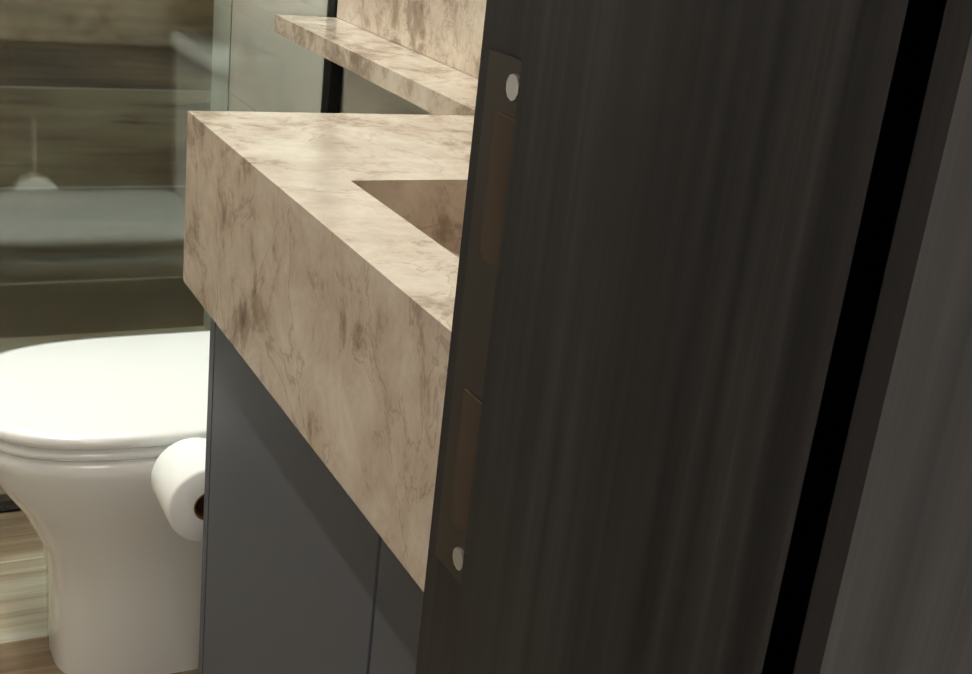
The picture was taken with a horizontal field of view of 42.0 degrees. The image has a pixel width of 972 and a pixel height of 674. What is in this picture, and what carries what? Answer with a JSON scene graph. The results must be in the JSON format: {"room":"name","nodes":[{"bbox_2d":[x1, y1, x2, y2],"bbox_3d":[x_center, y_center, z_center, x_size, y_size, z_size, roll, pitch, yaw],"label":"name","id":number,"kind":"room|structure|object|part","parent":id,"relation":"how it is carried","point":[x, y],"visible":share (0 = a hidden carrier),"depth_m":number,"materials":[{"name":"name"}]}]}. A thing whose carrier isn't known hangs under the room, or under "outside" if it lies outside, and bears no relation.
{"room":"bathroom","nodes":[
{"label":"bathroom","id":0,"kind":"room"},
{"bbox_2d":[0,326,206,673],"bbox_3d":[-0.515,0.796,1.270,1.811,0.050,4.451,-4,23,-27],"label":"floor","id":1,"kind":"structure","parent":0,"point":[24,647],"depth_m":2.11,"materials":[{"name":"brown wood"}]},
{"bbox_2d":[0,330,209,673],"bbox_3d":[-0.424,0.094,1.944,0.704,0.811,0.382,-4,23,-27],"label":"toilet","id":2,"kind":"object","parent":1,"relation":"on","point":[92,430],"visible":0.21,"depth_m":1.84,"materials":[{"name":"white ceramic"}]},
{"bbox_3d":[-0.477,0.071,1.905,0.576,0.022,0.380,-4,23,-27],"label":"lid","id":3,"kind":"part","parent":2,"relation":"part of","materials":[{"name":"white plastic"}]},
{"bbox_2d":[0,0,345,512],"bbox_3d":[-0.919,-0.827,1.833,1.567,2.498,0.078,-4,23,-27],"label":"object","id":4,"kind":"object","parent":1,"relation":"on","point":[331,84],"depth_m":2.21,"materials":[{"name":"clear glass"}]},
{"bbox_2d":[183,0,486,673],"bbox_3d":[-0.094,0.133,1.528,0.499,1.098,1.897,-4,23,-27],"label":"bathroom vanity","id":5,"kind":"object","parent":1,"relation":"on","point":[321,260],"visible":0.21,"depth_m":1.20,"materials":[{"name":"stone"}]},
{"bbox_2d":[151,437,205,541],"bbox_3d":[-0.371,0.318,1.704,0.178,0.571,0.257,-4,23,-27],"label":"toilet paper","id":6,"kind":"object","parent":5,"relation":"attached to","point":[178,478],"visible":0.52,"depth_m":1.66,"materials":[{"name":"white paper"}]},
{"bbox_2d":[274,14,486,140],"bbox_3d":[-0.137,-0.408,1.915,0.114,0.030,0.836,-4,23,-27],"label":"shelf","id":7,"kind":"object","parent":5,"relation":"attached to","point":[438,88],"depth_m":1.90,"materials":[{"name":"stone"}]},
{"bbox_2d":[0,0,213,337],"bbox_3d":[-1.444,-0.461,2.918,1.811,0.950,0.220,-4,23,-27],"label":"glass panel","id":8,"kind":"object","parent":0,"point":[96,150],"depth_m":3.07,"materials":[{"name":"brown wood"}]},
{"bbox_2d":[203,0,475,330],"bbox_3d":[0.064,-0.968,1.751,0.120,3.030,2.915,-4,23,-27],"label":"wall","id":9,"kind":"structure","parent":0,"point":[360,95],"depth_m":2.66,"materials":[{"name":"stone"}]},
{"bbox_3d":[0.428,-0.190,0.420,0.776,2.580,0.150,-4,23,-27],"label":"wall","id":10,"kind":"structure","parent":0,"visible":0},
{"bbox_2d":[415,0,971,673],"bbox_3d":[-0.296,0.052,0.135,0.930,2.170,0.178,-4,23,-27],"label":"door frame","id":11,"kind":"structure","parent":10,"relation":"attached to","point":[891,591],"depth_m":0.21,"materials":[{"name":"black wood"}]},
{"bbox_3d":[-0.005,0.037,0.364,0.001,0.042,0.016,-4,23,-27],"label":"hole in the door jamb strike","id":12,"kind":"part","parent":11,"relation":"part of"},
{"bbox_2d":[435,49,521,583],"bbox_3d":[0.001,0.001,0.350,0.001,0.154,0.033,-4,23,-27],"label":"strike plate","id":13,"kind":"object","parent":11,"relation":"attached to","point":[476,314],"visible":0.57,"depth_m":0.35,"materials":[{"name":"grey metal"}]},
{"bbox_2d":[453,547,463,570],"bbox_3d":[-0.008,0.065,0.373,0.001,0.007,0.007,-4,23,-27],"label":"screw","id":14,"kind":"object","parent":13,"relation":"attached to","point":[458,555],"visible":0.78,"depth_m":0.37,"materials":[{"name":"silver metal"}]},
{"bbox_2d":[506,74,519,100],"bbox_3d":[0.007,-0.064,0.325,0.001,0.007,0.007,-4,23,-27],"label":"screw","id":15,"kind":"object","parent":13,"relation":"attached to","point":[512,84],"visible":0.78,"depth_m":0.33,"materials":[{"name":"silver metal"}]},
{"bbox_3d":[0.004,-0.038,0.336,0.001,0.040,0.016,-4,23,-27],"label":"hole in the door jamb strike","id":16,"kind":"part","parent":11,"relation":"part of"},
{"bbox_2d":[450,0,945,673],"bbox_3d":[0.029,0.068,0.293,0.012,2.100,0.126,-4,23,-27],"label":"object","id":17,"kind":"object","parent":11,"relation":"attached to","point":[688,188],"visible":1,"depth_m":0.26,"materials":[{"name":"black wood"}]}
]}

